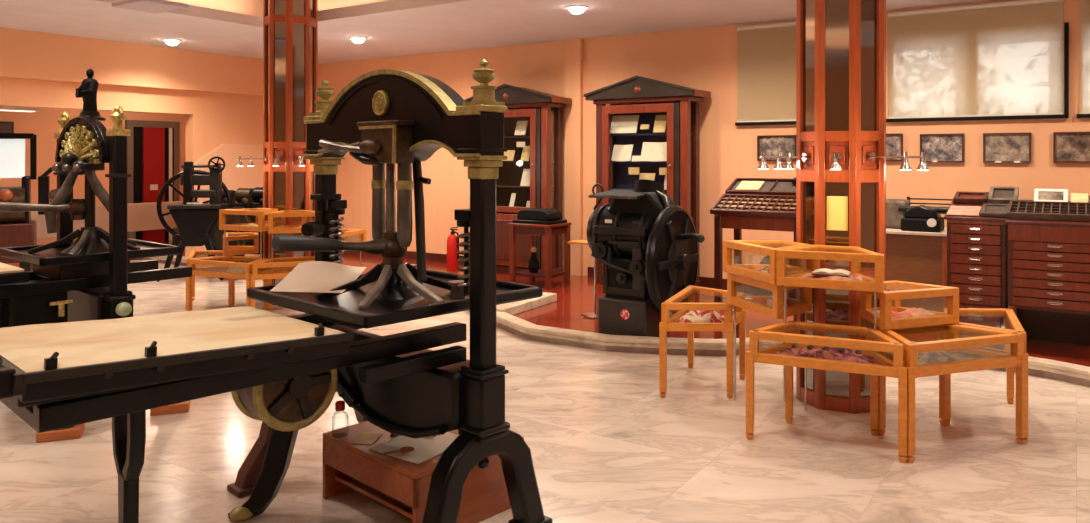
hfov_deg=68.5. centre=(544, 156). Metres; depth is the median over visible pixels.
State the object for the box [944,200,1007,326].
base cabinet
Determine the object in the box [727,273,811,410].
display case
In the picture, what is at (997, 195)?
tray
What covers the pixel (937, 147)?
framed photograph
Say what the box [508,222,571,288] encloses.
side table
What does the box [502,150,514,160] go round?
printed page
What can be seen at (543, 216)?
case
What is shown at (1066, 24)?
window
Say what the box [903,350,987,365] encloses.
folded cloth
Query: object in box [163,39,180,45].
recessed light
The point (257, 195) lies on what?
machine casting
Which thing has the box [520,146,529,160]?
printed page
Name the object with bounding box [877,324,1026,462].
display case
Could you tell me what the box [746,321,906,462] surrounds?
display case
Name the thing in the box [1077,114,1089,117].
window
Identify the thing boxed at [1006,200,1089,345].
base cabinet
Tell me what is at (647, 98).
tall cabinet
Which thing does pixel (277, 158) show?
bracket
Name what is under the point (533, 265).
bottle
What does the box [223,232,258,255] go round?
display case
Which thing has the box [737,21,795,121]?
roller blind
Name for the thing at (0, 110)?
diffuser
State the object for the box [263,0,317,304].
pillar
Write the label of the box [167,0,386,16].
ceiling
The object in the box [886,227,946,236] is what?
countertop
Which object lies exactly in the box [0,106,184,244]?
wall
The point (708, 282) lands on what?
baseboard
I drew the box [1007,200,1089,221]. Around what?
case
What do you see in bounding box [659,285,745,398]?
display case
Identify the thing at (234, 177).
wall
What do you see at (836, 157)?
wall lamp
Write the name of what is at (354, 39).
recessed light
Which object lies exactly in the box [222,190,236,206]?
machine casting
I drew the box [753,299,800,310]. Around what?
folded cloth
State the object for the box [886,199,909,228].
stone
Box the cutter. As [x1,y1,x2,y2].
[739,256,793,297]
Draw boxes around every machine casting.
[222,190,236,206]
[235,188,253,208]
[252,187,262,207]
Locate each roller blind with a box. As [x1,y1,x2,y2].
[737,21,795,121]
[888,0,1063,118]
[1080,0,1089,113]
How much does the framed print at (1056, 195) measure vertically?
0.123 m
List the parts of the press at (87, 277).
moulding, tie rod, rail, rail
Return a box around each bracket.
[237,156,266,165]
[272,156,281,165]
[297,156,304,165]
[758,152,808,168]
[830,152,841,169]
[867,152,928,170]
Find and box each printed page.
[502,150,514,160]
[509,193,515,206]
[514,121,527,134]
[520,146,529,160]
[520,169,529,185]
[610,115,638,133]
[639,173,655,180]
[653,115,666,132]
[664,175,666,189]
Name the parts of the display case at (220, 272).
leg, frame, leg, leg, leg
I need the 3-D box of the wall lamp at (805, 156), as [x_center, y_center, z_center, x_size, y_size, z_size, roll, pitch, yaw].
[1.528,0.025,5.139,0.346,0.109,0.070,0,0,-14]
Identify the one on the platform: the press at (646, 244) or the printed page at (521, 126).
the press at (646, 244)
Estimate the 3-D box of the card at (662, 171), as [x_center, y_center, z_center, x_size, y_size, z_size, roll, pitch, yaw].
[1.400,0.168,9.371,0.130,0.085,0.012,0,0,34]
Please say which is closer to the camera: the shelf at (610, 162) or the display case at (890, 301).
the display case at (890, 301)
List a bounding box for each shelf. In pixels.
[335,473,412,518]
[496,185,555,187]
[503,162,555,162]
[504,136,555,137]
[515,269,564,276]
[610,133,692,135]
[610,162,692,163]
[610,188,692,191]
[737,285,790,297]
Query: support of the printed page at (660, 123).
in the tall cabinet at (647, 98)
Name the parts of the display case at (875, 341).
leg, leg, frame, leg, leg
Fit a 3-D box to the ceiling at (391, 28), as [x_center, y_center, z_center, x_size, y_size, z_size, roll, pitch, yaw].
[-0.840,-1.610,3.560,16.340,0.120,13.000,0,0,34]
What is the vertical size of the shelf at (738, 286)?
0.030 m
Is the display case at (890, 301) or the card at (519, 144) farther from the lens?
the card at (519, 144)
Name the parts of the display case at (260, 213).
support rod, frame, support rod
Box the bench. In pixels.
[208,215,262,257]
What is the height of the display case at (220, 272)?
0.560 m
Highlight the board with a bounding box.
[351,477,412,509]
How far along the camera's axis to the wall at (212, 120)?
11.70 m
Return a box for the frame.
[710,177,795,320]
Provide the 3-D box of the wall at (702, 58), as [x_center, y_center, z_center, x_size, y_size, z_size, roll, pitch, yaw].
[1.468,-0.200,9.980,19.600,3.600,0.252,0,0,34]
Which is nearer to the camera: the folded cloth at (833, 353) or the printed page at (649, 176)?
the folded cloth at (833, 353)
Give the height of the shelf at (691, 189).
0.015 m
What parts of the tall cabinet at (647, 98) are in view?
corner post, raking moulding, corner post, door, cornice, panel, raking moulding, corner post, corner post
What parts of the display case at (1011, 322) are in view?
leg, frame, leg, leg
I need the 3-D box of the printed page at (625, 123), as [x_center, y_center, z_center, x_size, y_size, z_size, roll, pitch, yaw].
[0.964,-0.396,9.708,0.360,0.220,0.090,0,0,34]
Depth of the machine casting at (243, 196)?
11.01 m
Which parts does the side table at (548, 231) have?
leg, leg, leg, leg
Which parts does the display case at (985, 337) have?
leg, leg, leg, frame, leg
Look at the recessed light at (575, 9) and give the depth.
8.21 m
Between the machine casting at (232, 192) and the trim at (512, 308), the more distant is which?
the machine casting at (232, 192)
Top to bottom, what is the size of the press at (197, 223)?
1.593 m
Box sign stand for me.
[568,240,597,318]
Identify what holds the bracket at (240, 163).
attached to the pillar at (290, 27)
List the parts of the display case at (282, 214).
frame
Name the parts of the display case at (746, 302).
support rod, frame, support rod, support rod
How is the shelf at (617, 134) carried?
attached to the tall cabinet at (647, 98)
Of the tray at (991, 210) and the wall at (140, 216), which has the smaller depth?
the tray at (991, 210)
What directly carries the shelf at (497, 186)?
attached to the tall cabinet at (542, 111)
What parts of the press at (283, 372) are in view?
rail, leg, spoke plate, leg, moulding, rail, moulding, brake lever, plate, moulding, tie rod, moulding, moulding, leg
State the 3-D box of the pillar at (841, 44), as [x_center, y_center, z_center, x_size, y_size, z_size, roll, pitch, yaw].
[1.950,-0.180,5.270,0.536,3.560,0.536,0,0,25]
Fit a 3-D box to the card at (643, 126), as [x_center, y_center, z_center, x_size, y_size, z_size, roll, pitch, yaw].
[1.189,-0.358,9.524,0.110,0.060,0.032,0,0,34]
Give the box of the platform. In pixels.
[135,240,1089,386]
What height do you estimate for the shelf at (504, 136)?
0.015 m
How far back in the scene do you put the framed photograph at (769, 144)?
9.04 m
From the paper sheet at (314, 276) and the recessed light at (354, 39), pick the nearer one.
the paper sheet at (314, 276)
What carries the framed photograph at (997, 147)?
attached to the wall at (702, 58)
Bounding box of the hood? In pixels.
[608,192,674,220]
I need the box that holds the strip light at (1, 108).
[0,107,39,111]
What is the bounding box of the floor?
[0,259,1089,522]
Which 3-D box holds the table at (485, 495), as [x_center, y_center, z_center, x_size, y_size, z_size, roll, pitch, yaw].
[-0.571,1.448,3.728,0.720,0.305,0.620,0,0,44]
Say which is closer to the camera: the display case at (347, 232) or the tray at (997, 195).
the tray at (997, 195)
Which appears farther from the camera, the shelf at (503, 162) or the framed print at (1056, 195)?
the shelf at (503, 162)
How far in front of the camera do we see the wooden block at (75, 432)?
4.52 m
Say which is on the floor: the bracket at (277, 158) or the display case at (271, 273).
the display case at (271, 273)
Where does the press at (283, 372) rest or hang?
on the floor
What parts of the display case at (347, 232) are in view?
frame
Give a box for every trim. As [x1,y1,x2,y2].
[137,257,1089,386]
[496,292,556,314]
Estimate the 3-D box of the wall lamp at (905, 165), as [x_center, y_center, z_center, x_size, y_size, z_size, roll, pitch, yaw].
[2.132,0.025,4.829,0.070,0.109,0.416,0,0,-26]
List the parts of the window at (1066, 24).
frame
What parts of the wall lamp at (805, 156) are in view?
arm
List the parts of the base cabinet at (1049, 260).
leg, rail, drawer, drawer, drawer, drawer, drawer, drawer, drawer, drawer pull, drawer pull, drawer pull, drawer pull, drawer pull, drawer pull, drawer pull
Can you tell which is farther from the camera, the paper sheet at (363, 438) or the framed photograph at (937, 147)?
the framed photograph at (937, 147)
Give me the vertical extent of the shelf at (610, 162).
0.015 m
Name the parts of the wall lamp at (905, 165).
arm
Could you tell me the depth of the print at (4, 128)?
12.61 m
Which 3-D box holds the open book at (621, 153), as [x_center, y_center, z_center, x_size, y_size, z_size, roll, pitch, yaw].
[0.943,-0.048,9.713,0.260,0.208,0.102,0,0,34]
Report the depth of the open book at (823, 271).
4.70 m
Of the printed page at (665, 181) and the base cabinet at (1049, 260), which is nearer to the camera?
the base cabinet at (1049, 260)
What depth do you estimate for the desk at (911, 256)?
7.50 m
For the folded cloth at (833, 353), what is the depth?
4.46 m
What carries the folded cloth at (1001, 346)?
in the display case at (1011, 322)
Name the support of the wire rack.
on the desk at (911, 256)
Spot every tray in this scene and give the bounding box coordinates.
[953,191,988,203]
[980,203,1008,216]
[988,186,1018,203]
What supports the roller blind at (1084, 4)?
attached to the wall at (702, 58)
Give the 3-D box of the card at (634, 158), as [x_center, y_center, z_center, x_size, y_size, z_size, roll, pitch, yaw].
[1.098,0.019,9.586,0.120,0.070,0.035,0,0,34]
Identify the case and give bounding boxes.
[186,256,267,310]
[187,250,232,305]
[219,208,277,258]
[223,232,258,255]
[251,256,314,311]
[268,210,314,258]
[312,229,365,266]
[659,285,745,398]
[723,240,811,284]
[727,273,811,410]
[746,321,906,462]
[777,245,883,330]
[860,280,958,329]
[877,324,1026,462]
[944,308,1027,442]
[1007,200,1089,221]
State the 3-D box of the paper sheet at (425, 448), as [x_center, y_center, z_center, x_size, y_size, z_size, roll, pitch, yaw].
[-0.554,1.292,3.601,0.300,0.003,0.360,0,0,35]
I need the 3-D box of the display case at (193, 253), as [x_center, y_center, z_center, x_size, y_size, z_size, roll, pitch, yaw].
[-3.596,1.320,8.614,0.443,0.560,0.847,0,0,-21]
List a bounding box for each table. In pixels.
[323,421,523,522]
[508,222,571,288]
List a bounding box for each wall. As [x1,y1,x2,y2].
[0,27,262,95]
[0,77,262,256]
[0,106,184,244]
[31,201,182,238]
[194,144,262,257]
[318,0,1089,278]
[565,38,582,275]
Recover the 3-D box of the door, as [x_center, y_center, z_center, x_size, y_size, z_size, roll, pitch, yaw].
[-7.146,0.470,14.617,0.118,2.260,1.000,0,0,34]
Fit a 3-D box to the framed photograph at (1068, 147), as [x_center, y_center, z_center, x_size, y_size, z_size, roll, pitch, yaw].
[5.000,-0.090,7.456,0.442,0.290,0.036,0,0,34]
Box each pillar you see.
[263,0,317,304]
[796,0,885,413]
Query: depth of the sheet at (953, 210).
6.83 m
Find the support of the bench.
on the floor
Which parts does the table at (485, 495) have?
panel, panel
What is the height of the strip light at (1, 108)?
0.168 m
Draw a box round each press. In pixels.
[0,59,551,522]
[0,69,191,428]
[0,133,52,270]
[157,156,251,281]
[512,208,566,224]
[587,179,704,336]
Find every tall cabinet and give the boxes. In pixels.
[465,84,571,277]
[583,76,710,286]
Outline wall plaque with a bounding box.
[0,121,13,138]
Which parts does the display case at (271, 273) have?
leg, leg, frame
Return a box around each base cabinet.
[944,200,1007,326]
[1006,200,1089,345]
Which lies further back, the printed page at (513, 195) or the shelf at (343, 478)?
the printed page at (513, 195)
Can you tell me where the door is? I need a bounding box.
[125,120,178,241]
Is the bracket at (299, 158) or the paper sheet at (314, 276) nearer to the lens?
the paper sheet at (314, 276)
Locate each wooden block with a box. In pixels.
[36,423,84,442]
[150,401,189,415]
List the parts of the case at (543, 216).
lid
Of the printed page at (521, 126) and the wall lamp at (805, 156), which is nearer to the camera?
the wall lamp at (805, 156)
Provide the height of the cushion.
0.092 m
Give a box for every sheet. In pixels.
[270,261,365,292]
[351,432,382,444]
[369,432,458,463]
[827,196,847,230]
[947,206,981,215]
[1071,193,1087,201]
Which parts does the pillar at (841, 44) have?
mirror panel, mirror panel, mirror panel, belt panel, mirror panel, mirror panel, mirror panel, belt panel, mirror panel, belt panel, mirror panel, mirror panel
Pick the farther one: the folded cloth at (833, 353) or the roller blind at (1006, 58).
the roller blind at (1006, 58)
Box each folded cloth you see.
[678,310,723,322]
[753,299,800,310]
[773,346,881,364]
[799,269,862,280]
[863,307,936,319]
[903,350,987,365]
[958,334,1004,349]
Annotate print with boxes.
[0,124,10,138]
[1034,189,1067,201]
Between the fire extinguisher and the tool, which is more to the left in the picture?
the tool
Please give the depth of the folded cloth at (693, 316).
5.47 m
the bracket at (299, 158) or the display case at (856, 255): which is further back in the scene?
the bracket at (299, 158)
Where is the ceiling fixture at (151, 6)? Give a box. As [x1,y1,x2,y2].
[112,0,188,13]
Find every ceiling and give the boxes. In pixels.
[0,0,982,63]
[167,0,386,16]
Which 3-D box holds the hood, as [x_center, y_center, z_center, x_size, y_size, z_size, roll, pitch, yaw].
[0.865,0.427,7.013,0.575,0.246,0.360,0,0,34]
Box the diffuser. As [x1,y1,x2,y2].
[0,110,34,111]
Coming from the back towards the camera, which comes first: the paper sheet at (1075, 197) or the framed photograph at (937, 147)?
the framed photograph at (937, 147)
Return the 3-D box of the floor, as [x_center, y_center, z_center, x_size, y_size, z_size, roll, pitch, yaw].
[-4.000,1.635,6.000,24.000,0.130,24.000,0,0,0]
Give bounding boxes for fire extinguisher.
[447,227,458,269]
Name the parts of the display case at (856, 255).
support rod, frame, support rod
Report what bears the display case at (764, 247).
on the display case at (746, 302)
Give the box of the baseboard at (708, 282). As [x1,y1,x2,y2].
[344,251,746,288]
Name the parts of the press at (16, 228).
handle knob, guard frame, leg, frame, feed arm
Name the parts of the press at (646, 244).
guide rod, link rod, arm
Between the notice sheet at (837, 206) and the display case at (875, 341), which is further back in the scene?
the notice sheet at (837, 206)
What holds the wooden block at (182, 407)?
on the floor
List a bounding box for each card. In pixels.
[517,142,524,146]
[629,167,638,174]
[632,156,640,161]
[640,124,649,129]
[659,168,666,174]
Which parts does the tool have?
blade, handle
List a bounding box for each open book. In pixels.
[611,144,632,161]
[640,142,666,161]
[811,268,850,276]
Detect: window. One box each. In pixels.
[735,121,795,125]
[886,22,1068,121]
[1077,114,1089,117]
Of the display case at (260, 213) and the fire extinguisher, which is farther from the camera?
the fire extinguisher
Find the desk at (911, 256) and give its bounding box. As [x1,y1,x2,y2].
[886,227,946,311]
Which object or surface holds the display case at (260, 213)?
on the display case at (220, 272)
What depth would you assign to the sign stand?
7.79 m
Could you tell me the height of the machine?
0.240 m
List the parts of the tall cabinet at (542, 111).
raking moulding, door, door, panel, raking moulding, cornice, corner post, panel, corner post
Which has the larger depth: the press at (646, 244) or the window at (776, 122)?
the window at (776, 122)
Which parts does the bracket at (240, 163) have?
arm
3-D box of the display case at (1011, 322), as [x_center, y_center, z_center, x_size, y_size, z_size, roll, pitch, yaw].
[2.680,1.292,4.922,0.425,0.615,0.833,0,0,25]
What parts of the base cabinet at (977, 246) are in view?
drawer pull, drawer pull, drawer pull, drawer pull, drawer pull, drawer pull, drawer pull, drawer pull, drawer pull, rail, drawer, drawer, drawer, drawer, drawer, drawer, drawer, drawer, drawer, drawer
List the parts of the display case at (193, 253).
leg, frame, leg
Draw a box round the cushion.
[226,267,258,273]
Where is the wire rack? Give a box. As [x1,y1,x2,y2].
[907,197,952,217]
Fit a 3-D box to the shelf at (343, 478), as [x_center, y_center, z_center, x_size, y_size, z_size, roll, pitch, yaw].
[-0.557,1.510,3.742,0.670,0.018,0.560,0,0,44]
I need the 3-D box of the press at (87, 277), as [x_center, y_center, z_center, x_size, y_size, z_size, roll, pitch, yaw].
[-3.215,0.495,4.708,1.103,2.116,2.055,0,0,41]
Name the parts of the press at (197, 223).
leg, leg, leg, frame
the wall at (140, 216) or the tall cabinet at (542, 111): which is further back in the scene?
the wall at (140, 216)
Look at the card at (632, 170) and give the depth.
9.58 m
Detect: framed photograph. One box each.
[757,135,795,160]
[886,133,902,160]
[920,133,963,162]
[983,132,1030,162]
[1053,132,1089,162]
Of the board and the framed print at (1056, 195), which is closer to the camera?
the board
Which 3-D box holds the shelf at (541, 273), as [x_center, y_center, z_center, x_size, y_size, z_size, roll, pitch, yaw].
[-0.062,1.410,9.718,0.500,0.025,0.400,0,0,34]
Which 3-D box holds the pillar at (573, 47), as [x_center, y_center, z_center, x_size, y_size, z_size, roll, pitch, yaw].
[0.380,0.025,10.511,0.240,3.150,0.070,0,0,34]
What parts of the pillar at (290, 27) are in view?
mirror panel, mirror panel, mirror panel, mirror panel, mirror panel, mirror panel, mirror panel, mirror panel, belt panel, belt panel, mirror panel, mirror panel, mirror panel, mirror panel, mirror panel, mirror panel, mirror panel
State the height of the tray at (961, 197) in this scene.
0.099 m
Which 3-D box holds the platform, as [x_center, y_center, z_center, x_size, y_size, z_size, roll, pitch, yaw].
[-0.254,1.575,9.012,21.198,0.050,3.248,0,0,34]
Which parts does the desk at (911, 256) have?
panel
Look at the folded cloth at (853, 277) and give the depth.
4.68 m
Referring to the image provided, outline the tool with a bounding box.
[384,446,413,453]
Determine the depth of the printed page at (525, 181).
10.51 m
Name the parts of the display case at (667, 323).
leg, leg, frame, leg, leg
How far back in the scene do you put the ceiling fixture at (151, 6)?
7.55 m
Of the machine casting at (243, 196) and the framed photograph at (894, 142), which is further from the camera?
the machine casting at (243, 196)
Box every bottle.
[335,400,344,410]
[528,247,538,272]
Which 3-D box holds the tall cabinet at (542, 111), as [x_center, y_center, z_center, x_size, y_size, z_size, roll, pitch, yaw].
[-0.385,0.297,10.659,1.451,2.506,0.510,0,0,34]
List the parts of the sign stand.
plate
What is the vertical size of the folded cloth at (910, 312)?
0.065 m
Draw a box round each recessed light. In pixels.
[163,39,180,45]
[349,37,366,42]
[566,5,587,13]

